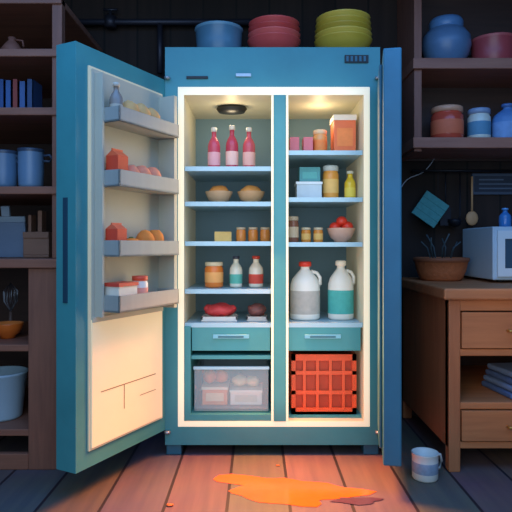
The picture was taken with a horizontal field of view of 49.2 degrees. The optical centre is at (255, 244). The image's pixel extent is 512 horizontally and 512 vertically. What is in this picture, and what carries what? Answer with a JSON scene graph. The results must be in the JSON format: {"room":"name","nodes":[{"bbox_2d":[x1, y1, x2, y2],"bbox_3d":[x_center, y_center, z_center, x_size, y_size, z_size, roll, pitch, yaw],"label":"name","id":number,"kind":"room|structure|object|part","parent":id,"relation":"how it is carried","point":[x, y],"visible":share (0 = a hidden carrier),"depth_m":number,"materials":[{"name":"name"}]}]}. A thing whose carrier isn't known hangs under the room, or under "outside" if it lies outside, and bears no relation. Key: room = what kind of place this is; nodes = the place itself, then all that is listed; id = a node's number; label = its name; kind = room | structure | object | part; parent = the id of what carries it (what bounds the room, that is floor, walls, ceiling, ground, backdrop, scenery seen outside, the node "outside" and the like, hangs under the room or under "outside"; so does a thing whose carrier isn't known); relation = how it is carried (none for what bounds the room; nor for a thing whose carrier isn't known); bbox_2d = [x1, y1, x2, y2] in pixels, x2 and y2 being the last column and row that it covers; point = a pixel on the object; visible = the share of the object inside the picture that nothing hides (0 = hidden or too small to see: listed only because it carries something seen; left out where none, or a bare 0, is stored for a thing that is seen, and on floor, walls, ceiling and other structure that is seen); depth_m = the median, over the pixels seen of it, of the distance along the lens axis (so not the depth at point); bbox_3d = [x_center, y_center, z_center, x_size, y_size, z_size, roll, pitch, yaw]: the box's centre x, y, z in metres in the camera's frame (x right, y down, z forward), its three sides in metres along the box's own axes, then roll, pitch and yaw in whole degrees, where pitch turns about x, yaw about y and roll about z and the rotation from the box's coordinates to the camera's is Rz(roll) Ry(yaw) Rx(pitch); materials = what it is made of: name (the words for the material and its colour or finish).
{"room":"kitchen","nodes":[
{"label":"kitchen","id":0,"kind":"room"},
{"bbox_2d":[0,416,511,511],"bbox_3d":[0.077,1.010,1.160,4.800,0.060,4.320,0,0,0],"label":"floor","id":1,"kind":"structure","parent":0,"point":[141,477],"depth_m":2.34,"materials":[{"name":"brown wood"}]},
{"bbox_2d":[0,0,103,469],"bbox_3d":[-1.361,-0.060,2.812,1.025,2.080,0.793,0,0,0],"label":"wooden shelving unit","id":2,"kind":"object","parent":1,"relation":"on","point":[43,25],"visible":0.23,"depth_m":2.51,"materials":[{"name":"brown wood"}]},
{"bbox_2d":[0,79,4,106],"bbox_3d":[-1.173,-0.686,2.620,0.035,0.150,0.110,0,0,0],"label":"book","id":3,"kind":"object","parent":2,"relation":"on","point":[2,81],"visible":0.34,"depth_m":2.56,"materials":[{"name":"blue paper"}]},
{"bbox_2d":[5,80,11,106],"bbox_3d":[-1.137,-0.684,2.620,0.030,0.145,0.110,0,0,0],"label":"book","id":4,"kind":"object","parent":2,"relation":"on","point":[8,83],"visible":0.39,"depth_m":2.56,"materials":[{"name":"blue paper"}]},
{"bbox_2d":[0,149,17,185],"bbox_3d":[-1.181,-0.350,2.620,0.177,0.177,0.124,0,0,-35],"label":"enamel pot","id":5,"kind":"object","parent":2,"relation":"on","point":[8,164],"visible":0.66,"depth_m":2.58,"materials":[{"name":"blue metal"}]},
{"bbox_2d":[3,283,17,320],"bbox_3d":[-1.194,0.308,2.720,0.066,0.252,0.066,0,0,45],"label":"wire whisk","id":6,"kind":"object","parent":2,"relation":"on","point":[10,284],"visible":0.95,"depth_m":2.72,"materials":[{"name":"metal"}]},
{"bbox_2d":[0,321,23,338],"bbox_3d":[-1.162,0.400,2.620,0.140,0.070,0.139,0,0,0],"label":"ceramic bowl","id":7,"kind":"object","parent":2,"relation":"on","point":[8,329],"visible":1,"depth_m":2.59,"materials":[{"name":"ceramic"}]},
{"bbox_2d":[1,36,24,48],"bbox_3d":[-1.144,-0.921,2.620,0.094,0.100,0.096,0,0,40],"label":"jug","id":8,"kind":"object","parent":2,"relation":"on","point":[11,43],"visible":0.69,"depth_m":2.60,"materials":[{"name":"ceramic"}]},
{"bbox_2d":[0,206,26,256],"bbox_3d":[-1.192,-0.064,2.688,0.190,0.247,0.078,0,0,0],"label":"canister","id":9,"kind":"object","parent":2,"relation":"on","point":[12,228],"visible":0.77,"depth_m":2.67,"materials":[{"name":"blue metal"}]},
{"bbox_2d":[0,365,27,421],"bbox_3d":[-1.190,0.697,2.620,0.231,0.215,0.230,0,0,0],"label":"plastic bucket","id":10,"kind":"object","parent":2,"relation":"on","point":[12,378],"visible":0.97,"depth_m":2.56,"materials":[{"name":"blue plastic"}]},
{"bbox_2d":[12,79,19,106],"bbox_3d":[-1.105,-0.686,2.620,0.028,0.150,0.110,0,0,0],"label":"book","id":11,"kind":"object","parent":2,"relation":"on","point":[15,82],"visible":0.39,"depth_m":2.56,"materials":[{"name":"paper"}]},
{"bbox_2d":[19,81,25,106],"bbox_3d":[-1.073,-0.681,2.620,0.032,0.140,0.110,0,0,0],"label":"book","id":12,"kind":"object","parent":2,"relation":"on","point":[22,84],"visible":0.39,"depth_m":2.56,"materials":[{"name":"blue paper"}]},
{"bbox_2d":[16,147,51,185],"bbox_3d":[-1.055,-0.354,2.620,0.174,0.186,0.120,0,0,34],"label":"enamel pot","id":13,"kind":"object","parent":2,"relation":"on","point":[30,160],"visible":0.9,"depth_m":2.57,"materials":[{"name":"blue metal"}]},
{"bbox_2d":[26,79,41,106],"bbox_3d":[-1.038,-0.686,2.620,0.030,0.150,0.110,0,0,0],"label":"book","id":14,"kind":"object","parent":2,"relation":"on","point":[33,88],"visible":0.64,"depth_m":2.57,"materials":[{"name":"blue paper"}]},
{"bbox_2d":[23,211,51,257],"bbox_3d":[-1.028,-0.051,2.658,0.120,0.220,0.105,0,0,0],"label":"box","id":15,"kind":"object","parent":2,"relation":"on","point":[38,244],"visible":0.86,"depth_m":2.61,"materials":[{"name":"brown wood"}]},
{"bbox_2d":[56,41,401,473],"bbox_3d":[-0.061,0.030,2.642,1.411,1.900,1.086,0,0,0],"label":"refrigerator","id":16,"kind":"object","parent":1,"relation":"on","point":[130,369],"visible":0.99,"depth_m":2.60,"materials":[{"name":"blue metal"}]},
{"bbox_2d":[109,82,122,106],"bbox_3d":[-0.549,-0.562,2.196,0.052,0.150,0.052,0,0,27],"label":"bottle","id":17,"kind":"object","parent":16,"relation":"in","point":[116,99],"visible":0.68,"depth_m":2.18,"materials":[{"name":"glass"}]},
{"bbox_2d":[106,223,126,239],"bbox_3d":[-0.550,-0.027,2.197,0.062,0.120,0.055,0,0,27],"label":"juice carton","id":18,"kind":"object","parent":16,"relation":"in","point":[115,231],"visible":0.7,"depth_m":2.18,"materials":[{"name":"red cardboard"}]},
{"bbox_2d":[106,148,127,169],"bbox_3d":[-0.547,-0.307,2.201,0.062,0.140,0.060,0,0,27],"label":"juice carton","id":19,"kind":"object","parent":16,"relation":"in","point":[115,159],"visible":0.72,"depth_m":2.18,"materials":[{"name":"red cardboard"}]},
{"bbox_3d":[-0.540,0.046,2.341,0.225,1.627,0.564,0,0,27],"label":"door","id":20,"kind":"part","parent":16,"relation":"part of","materials":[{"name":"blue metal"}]},
{"bbox_2d":[104,281,138,295],"bbox_3d":[-0.535,0.198,2.223,0.078,0.100,0.118,0,0,27],"label":"tub","id":21,"kind":"object","parent":16,"relation":"in","point":[120,288],"visible":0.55,"depth_m":2.18,"materials":[{"name":"white plastic"}]},
{"bbox_2d":[132,275,147,293],"bbox_3d":[-0.483,0.188,2.326,0.068,0.120,0.069,0,0,27],"label":"jar","id":22,"kind":"object","parent":16,"relation":"in","point":[142,287],"visible":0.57,"depth_m":2.30,"materials":[{"name":"glass"}]},
{"bbox_2d":[128,165,160,175],"bbox_3d":[-0.479,-0.284,2.340,0.084,0.100,0.214,0,0,27],"label":"fruit","id":23,"kind":"object","parent":16,"relation":"in","point":[141,169],"visible":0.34,"depth_m":2.32,"materials":[{"name":"pink food"}]},
{"bbox_2d":[136,230,163,240],"bbox_3d":[-0.452,-0.017,2.390,0.083,0.098,0.149,0,0,27],"label":"fruit","id":24,"kind":"object","parent":16,"relation":"in","point":[144,235],"visible":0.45,"depth_m":2.34,"materials":[{"name":"orange food"}]},
{"bbox_2d":[205,262,222,287],"bbox_3d":[-0.208,0.146,2.770,0.093,0.125,0.092,0,0,0],"label":"jar","id":25,"kind":"object","parent":16,"relation":"in","point":[213,270],"visible":1,"depth_m":2.73,"materials":[{"name":"orange glass"}]},
{"bbox_2d":[208,127,219,165],"bbox_3d":[-0.208,-0.474,2.770,0.063,0.215,0.062,0,0,0],"label":"sauce bottle","id":26,"kind":"object","parent":16,"relation":"in","point":[213,145],"visible":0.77,"depth_m":2.75,"materials":[{"name":"pink glass"}]},
{"bbox_2d":[201,380,229,404],"bbox_3d":[-0.198,0.726,2.760,0.128,0.085,0.148,0,0,0],"label":"food container","id":27,"kind":"object","parent":16,"relation":"in","point":[214,393],"visible":0.95,"depth_m":2.69,"materials":[{"name":"plastic"}]},
{"bbox_2d":[203,370,227,383],"bbox_3d":[-0.199,0.646,2.749,0.122,0.064,0.065,0,0,-10],"label":"fruit","id":28,"kind":"object","parent":27,"relation":"on","point":[209,376],"visible":0.99,"depth_m":2.73,"materials":[{"name":"pink food"}]},
{"bbox_2d":[195,20,242,46],"bbox_3d":[-0.183,-0.991,2.760,0.239,0.140,0.239,0,0,0],"label":"basin","id":29,"kind":"object","parent":16,"relation":"on","point":[217,33],"visible":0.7,"depth_m":2.66,"materials":[{"name":"blue ceramic"}]},
{"bbox_2d":[205,186,232,201],"bbox_3d":[-0.183,-0.248,2.770,0.136,0.093,0.135,0,0,0],"label":"bread bowl","id":30,"kind":"object","parent":16,"relation":"in","point":[216,193],"visible":0.77,"depth_m":2.73,"materials":[{"name":"ceramic"}]},
{"bbox_2d":[201,302,237,320],"bbox_3d":[-0.176,0.324,2.740,0.170,0.085,0.120,0,0,0],"label":"tray","id":31,"kind":"object","parent":16,"relation":"in","point":[221,311],"visible":1,"depth_m":2.70,"materials":[{"name":"red food"}]},
{"bbox_2d":[215,232,230,240],"bbox_3d":[-0.172,-0.041,2.781,0.085,0.050,0.065,0,0,-17],"label":"cheese wedge","id":32,"kind":"object","parent":16,"relation":"in","point":[219,236],"visible":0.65,"depth_m":2.75,"materials":[{"name":"yellow food"}]},
{"bbox_3d":[-0.117,0.440,2.842,0.368,0.112,0.476,0,0,0],"label":"drawer","id":33,"kind":"part","parent":16,"relation":"part of","materials":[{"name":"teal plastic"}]},
{"bbox_2d":[226,125,237,165],"bbox_3d":[-0.119,-0.479,2.770,0.063,0.225,0.062,0,0,0],"label":"sauce bottle","id":34,"kind":"object","parent":16,"relation":"in","point":[231,144],"visible":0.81,"depth_m":2.75,"materials":[{"name":"pink glass"}]},
{"bbox_2d":[229,256,242,287],"bbox_3d":[-0.099,0.131,2.770,0.065,0.155,0.064,0,0,0],"label":"bottle","id":35,"kind":"object","parent":16,"relation":"in","point":[235,276],"visible":1,"depth_m":2.75,"materials":[{"name":"white plastic"}]},
{"bbox_2d":[236,227,245,240],"bbox_3d":[-0.074,-0.051,2.770,0.048,0.072,0.048,0,0,0],"label":"honey jar","id":36,"kind":"object","parent":16,"relation":"in","point":[240,233],"visible":0.84,"depth_m":2.75,"materials":[{"name":"orange glass"}]},
{"bbox_2d":[230,383,261,404],"bbox_3d":[-0.048,0.734,2.760,0.158,0.070,0.148,0,0,0],"label":"food container","id":37,"kind":"object","parent":16,"relation":"in","point":[245,394],"visible":1,"depth_m":2.69,"materials":[{"name":"white plastic"}]},
{"bbox_2d":[232,374,258,386],"bbox_3d":[-0.051,0.668,2.752,0.135,0.055,0.079,0,0,0],"label":"eggs","id":38,"kind":"object","parent":37,"relation":"on","point":[238,380],"visible":1,"depth_m":2.73,"materials":[{"name":"beige food"}]},
{"bbox_2d":[243,127,254,165],"bbox_3d":[-0.035,-0.474,2.770,0.063,0.215,0.062,0,0,0],"label":"sauce bottle","id":39,"kind":"object","parent":16,"relation":"in","point":[248,145],"visible":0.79,"depth_m":2.75,"materials":[{"name":"pink glass"}]},
{"bbox_2d":[237,185,264,201],"bbox_3d":[-0.025,-0.249,2.770,0.136,0.094,0.135,0,0,0],"label":"bread bowl","id":40,"kind":"object","parent":16,"relation":"in","point":[249,193],"visible":0.79,"depth_m":2.73,"materials":[{"name":"ceramic"}]},
{"bbox_2d":[248,227,257,240],"bbox_3d":[-0.015,-0.051,2.770,0.048,0.072,0.048,0,0,0],"label":"honey jar","id":41,"kind":"object","parent":16,"relation":"in","point":[252,233],"visible":0.88,"depth_m":2.75,"materials":[{"name":"orange glass"}]},
{"bbox_2d":[249,256,262,287],"bbox_3d":[0.000,0.131,2.770,0.073,0.155,0.072,0,0,0],"label":"ketchup bottle","id":42,"kind":"object","parent":16,"relation":"in","point":[255,270],"visible":1,"depth_m":2.74,"materials":[{"name":"white plastic"}]},
{"bbox_2d":[247,303,266,320],"bbox_3d":[0.005,0.326,2.740,0.100,0.081,0.110,0,0,0],"label":"tray","id":43,"kind":"object","parent":16,"relation":"in","point":[256,311],"visible":1,"depth_m":2.71,"materials":[{"name":"brown food"}]},
{"bbox_2d":[260,227,269,240],"bbox_3d":[0.045,-0.051,2.770,0.048,0.072,0.048,0,0,0],"label":"honey jar","id":44,"kind":"object","parent":16,"relation":"in","point":[264,233],"visible":0.84,"depth_m":2.75,"materials":[{"name":"orange glass"}]},
{"bbox_2d":[247,15,300,46],"bbox_3d":[0.089,-1.004,2.760,0.265,0.164,0.265,0,0,0],"label":"bowls","id":45,"kind":"object","parent":16,"relation":"on","point":[267,30],"visible":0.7,"depth_m":2.66,"materials":[{"name":"ceramic"}]},
{"bbox_2d":[288,216,298,241],"bbox_3d":[0.183,-0.076,2.770,0.057,0.130,0.056,0,0,0],"label":"jar","id":46,"kind":"object","parent":16,"relation":"in","point":[293,225],"visible":0.81,"depth_m":2.75,"materials":[{"name":"white glass"}]},
{"bbox_2d":[289,137,298,149],"bbox_3d":[0.188,-0.484,2.770,0.045,0.085,0.090,0,0,0],"label":"pack","id":47,"kind":"object","parent":16,"relation":"on","point":[293,141],"visible":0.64,"depth_m":2.73},
{"bbox_2d":[290,261,321,319],"bbox_3d":[0.248,0.224,2.770,0.159,0.285,0.120,0,0,0],"label":"milk jug","id":48,"kind":"object","parent":16,"relation":"in","point":[304,286],"visible":1,"depth_m":2.72,"materials":[{"name":"plastic"}]},
{"bbox_2d":[301,227,310,241],"bbox_3d":[0.248,-0.049,2.770,0.048,0.075,0.048,0,0,0],"label":"jam jar","id":49,"kind":"object","parent":16,"relation":"in","point":[305,233],"visible":0.9,"depth_m":2.75,"materials":[{"name":"glass"}]},
{"bbox_2d":[302,137,312,149],"bbox_3d":[0.255,-0.484,2.770,0.045,0.085,0.090,0,0,0],"label":"pack","id":50,"kind":"object","parent":16,"relation":"on","point":[307,142],"visible":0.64,"depth_m":2.73},
{"bbox_2d":[294,182,322,196],"bbox_3d":[0.258,-0.264,2.770,0.128,0.085,0.138,0,0,0],"label":"container","id":51,"kind":"object","parent":16,"relation":"in","point":[302,189],"visible":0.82,"depth_m":2.71,"materials":[{"name":"white plastic"}]},
{"bbox_2d":[298,167,319,181],"bbox_3d":[0.262,-0.344,2.769,0.100,0.070,0.112,0,0,0],"label":"food box","id":52,"kind":"object","parent":51,"relation":"on","point":[305,174],"visible":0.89,"depth_m":2.71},
{"bbox_2d":[313,227,322,241],"bbox_3d":[0.308,-0.049,2.770,0.048,0.075,0.048,0,0,0],"label":"jam jar","id":53,"kind":"object","parent":16,"relation":"in","point":[318,231],"visible":0.89,"depth_m":2.75,"materials":[{"name":"yellow glass"}]},
{"bbox_2d":[313,129,326,149],"bbox_3d":[0.317,-0.504,2.770,0.071,0.125,0.070,0,0,0],"label":"jar","id":54,"kind":"object","parent":16,"relation":"on","point":[319,138],"visible":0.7,"depth_m":2.74,"materials":[{"name":"orange glass"}]},
{"bbox_2d":[288,351,355,413],"bbox_3d":[0.324,0.664,2.835,0.310,0.285,0.340,0,0,0],"label":"plastic crate","id":55,"kind":"object","parent":16,"relation":"in","point":[319,382],"visible":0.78,"depth_m":2.67,"materials":[{"name":"red plastic"}]},
{"bbox_3d":[0.312,0.440,2.842,0.358,0.112,0.476,0,0,0],"label":"drawer","id":56,"kind":"part","parent":16,"relation":"part of","materials":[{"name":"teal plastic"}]},
{"bbox_2d":[322,165,338,196],"bbox_3d":[0.370,-0.306,2.770,0.081,0.170,0.080,0,0,0],"label":"pickle jar","id":57,"kind":"object","parent":16,"relation":"in","point":[330,186],"visible":0.82,"depth_m":2.73,"materials":[{"name":"glass"}]},
{"bbox_2d":[327,216,354,241],"bbox_3d":[0.421,-0.077,2.770,0.140,0.130,0.139,0,0,0],"label":"fruit bowl","id":58,"kind":"object","parent":16,"relation":"in","point":[342,230],"visible":0.94,"depth_m":2.73,"materials":[{"name":"ceramic"}]},
{"bbox_2d":[328,260,355,319],"bbox_3d":[0.425,0.222,2.770,0.139,0.290,0.103,0,0,0],"label":"jug","id":59,"kind":"object","parent":16,"relation":"in","point":[341,284],"visible":1,"depth_m":2.73,"materials":[{"name":"plastic"}]},
{"bbox_2d":[314,9,371,46],"bbox_3d":[0.430,-1.016,2.760,0.286,0.188,0.286,0,0,0],"label":"bowl stack","id":60,"kind":"object","parent":16,"relation":"on","point":[340,27],"visible":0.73,"depth_m":2.65,"materials":[{"name":"ceramic"}]},
{"bbox_2d":[330,115,356,149],"bbox_3d":[0.431,-0.536,2.770,0.113,0.190,0.128,0,0,0],"label":"carton","id":61,"kind":"object","parent":16,"relation":"on","point":[343,127],"visible":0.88,"depth_m":2.71,"materials":[{"name":"orange cardboard"}]},
{"bbox_2d":[344,171,355,196],"bbox_3d":[0.466,-0.294,2.770,0.057,0.145,0.056,0,0,0],"label":"bottle","id":62,"kind":"object","parent":16,"relation":"in","point":[350,185],"visible":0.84,"depth_m":2.75,"materials":[{"name":"yellow plastic"}]},
{"bbox_3d":[0.564,0.046,2.382,0.084,1.627,0.430,0,0,11],"label":"door","id":63,"kind":"part","parent":16,"relation":"part of","materials":[{"name":"blue metal"}]},
{"bbox_2d":[213,474,382,506],"bbox_3d":[0.152,0.977,2.219,0.697,0.002,0.241,0,0,12],"label":"puddle","id":64,"kind":"object","parent":1,"relation":"on","point":[295,492],"visible":1,"depth_m":2.22,"materials":[{"name":"orange liquid"}]},
{"bbox_2d":[411,447,442,482],"bbox_3d":[0.716,0.924,2.359,0.114,0.110,0.134,0,0,31],"label":"enamel mug","id":65,"kind":"object","parent":1,"relation":"on","point":[426,467],"visible":1,"depth_m":2.31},
{"bbox_2d":[402,277,511,471],"bbox_3d":[1.415,0.583,2.792,1.225,0.795,0.832,0,0,0],"label":"base cabinet","id":66,"kind":"object","parent":1,"relation":"on","point":[451,330],"visible":0.97,"depth_m":2.44,"materials":[{"name":"brown wood"}]},
{"bbox_2d":[402,277,511,299],"bbox_3d":[1.415,0.210,2.794,1.225,0.050,0.828,0,0,0],"label":"countertop","id":67,"kind":"structure","parent":66,"relation":"on","point":[469,288],"depth_m":2.49,"materials":[{"name":"brown wood"}]},
{"bbox_2d":[413,234,469,280],"bbox_3d":[0.970,0.063,2.930,0.284,0.242,0.282,0,0,0],"label":"potted plant","id":68,"kind":"object","parent":67,"relation":"on","point":[429,268],"visible":1,"depth_m":2.83,"materials":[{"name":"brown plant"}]},
{"bbox_2d":[463,227,511,281],"bbox_3d":[1.409,0.045,2.901,0.515,0.275,0.438,0,0,0],"label":"microwave oven","id":69,"kind":"object","parent":67,"relation":"on","point":[489,249],"visible":0.94,"depth_m":2.76,"materials":[{"name":"plastic"}]},
{"bbox_2d":[499,208,510,226],"bbox_3d":[1.292,-0.141,2.900,0.061,0.100,0.060,0,0,0],"label":"glass bottle","id":70,"kind":"object","parent":69,"relation":"on","point":[504,217],"visible":0.94,"depth_m":2.88,"materials":[{"name":"blue glass"}]},
{"bbox_3d":[1.429,0.367,2.643,1.085,0.155,0.534,0,0,0],"label":"drawer","id":71,"kind":"part","parent":66,"relation":"part of","materials":[{"name":"brown wood"}]},
{"bbox_3d":[1.429,0.780,2.643,1.085,0.130,0.534,0,0,0],"label":"drawer","id":72,"kind":"part","parent":66,"relation":"part of","materials":[{"name":"brown wood"}]},
{"bbox_2d":[64,0,511,276],"bbox_3d":[0.077,-0.320,3.270,4.800,2.600,0.100,0,0,0],"label":"wall","id":73,"kind":"structure","parent":0,"point":[136,46],"depth_m":3.22,"materials":[{"name":"wood"}]},
{"bbox_2d":[79,8,252,73],"bbox_3d":[-0.673,-1.153,3.173,1.700,0.367,0.092,0,0,0],"label":"pipe","id":74,"kind":"object","parent":73,"relation":"attached to","point":[110,21],"visible":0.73,"depth_m":3.15,"materials":[{"name":"metal"}]},
{"bbox_2d":[411,191,448,227],"bbox_3d":[0.970,-0.255,3.110,0.208,0.320,0.015,0,0,0],"label":"pot holder","id":75,"kind":"object","parent":73,"relation":"hanging from","point":[430,209],"depth_m":3.10,"materials":[{"name":"teal fabric"}]},
{"bbox_2d":[397,0,511,161],"bbox_3d":[1.415,-0.975,3.034,1.225,0.990,0.368,0,0,0],"label":"wall shelf","id":76,"kind":"object","parent":73,"relation":"attached to","point":[427,83],"visible":0.68,"depth_m":3.06,"materials":[{"name":"brown wood"}]},
{"bbox_2d":[402,159,433,185],"bbox_3d":[0.897,-0.331,3.190,0.245,0.324,0.006,0,0,0],"label":"power cord","id":77,"kind":"object","parent":76,"relation":"hanging from","point":[433,159],"visible":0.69,"depth_m":3.19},
{"bbox_2d":[422,14,471,57],"bbox_3d":[1.026,-1.091,3.020,0.260,0.270,0.258,0,0,0],"label":"ginger jar","id":78,"kind":"object","parent":76,"relation":"on","point":[446,37],"visible":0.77,"depth_m":2.93,"materials":[{"name":"blue ceramic"}]},
{"bbox_2d":[430,104,463,136],"bbox_3d":[1.032,-0.646,3.020,0.172,0.190,0.170,0,0,0],"label":"glass jar","id":79,"kind":"object","parent":76,"relation":"on","point":[447,120],"visible":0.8,"depth_m":2.95,"materials":[{"name":"red glass"}]},
{"bbox_2d":[467,107,490,136],"bbox_3d":[1.205,-0.641,3.020,0.121,0.180,0.121,0,0,0],"label":"spice jar","id":80,"kind":"object","parent":76,"relation":"on","point":[479,118],"visible":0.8,"depth_m":2.97,"materials":[{"name":"blue ceramic"}]},
{"bbox_2d":[471,32,511,57],"bbox_3d":[1.280,-1.031,3.020,0.239,0.149,0.239,0,0,0],"label":"clay pot","id":81,"kind":"object","parent":76,"relation":"on","point":[497,44],"visible":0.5,"depth_m":2.92,"materials":[{"name":"ceramic"}]},
{"bbox_2d":[491,103,511,136],"bbox_3d":[1.366,-0.656,3.020,0.181,0.210,0.137,0,0,0],"label":"water jug","id":82,"kind":"object","parent":76,"relation":"on","point":[501,125],"visible":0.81,"depth_m":2.98,"materials":[{"name":"plastic"}]},
{"bbox_2d":[411,169,511,172],"bbox_3d":[1.202,-0.420,3.186,0.650,0.014,0.066,0,0,0],"label":"utensil rail","id":83,"kind":"object","parent":73,"relation":"attached to","point":[412,170],"visible":1,"depth_m":3.15,"materials":[{"name":"metal"}]},
{"bbox_2d":[447,172,461,226],"bbox_3d":[1.116,-0.255,3.140,0.080,0.310,0.080,0,0,0],"label":"ladle","id":84,"kind":"object","parent":83,"relation":"hanging from","point":[452,222],"visible":1,"depth_m":3.14,"materials":[{"name":"black metal"}]},
{"bbox_2d":[466,171,477,225],"bbox_3d":[1.213,-0.263,3.141,0.072,0.308,0.024,0,0,0],"label":"wooden spoon","id":85,"kind":"object","parent":83,"relation":"hanging from","point":[471,217],"depth_m":3.13,"materials":[{"name":"brown wood"}]},
{"bbox_2d":[471,173,511,194],"bbox_3d":[1.397,-0.350,3.209,0.320,0.120,0.018,0,0,0],"label":"wall sign","id":86,"kind":"object","parent":73,"relation":"attached to","point":[483,183],"visible":0.96,"depth_m":3.20,"materials":[{"name":"blue metal"}]},
{"bbox_2d":[440,172,450,224],"bbox_3d":[1.067,-0.260,3.148,0.060,0.300,0.008,0,0,0],"label":"metal spatula","id":87,"kind":"object","parent":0,"point":[447,215],"depth_m":3.15,"materials":[{"name":"black metal"}]}
]}

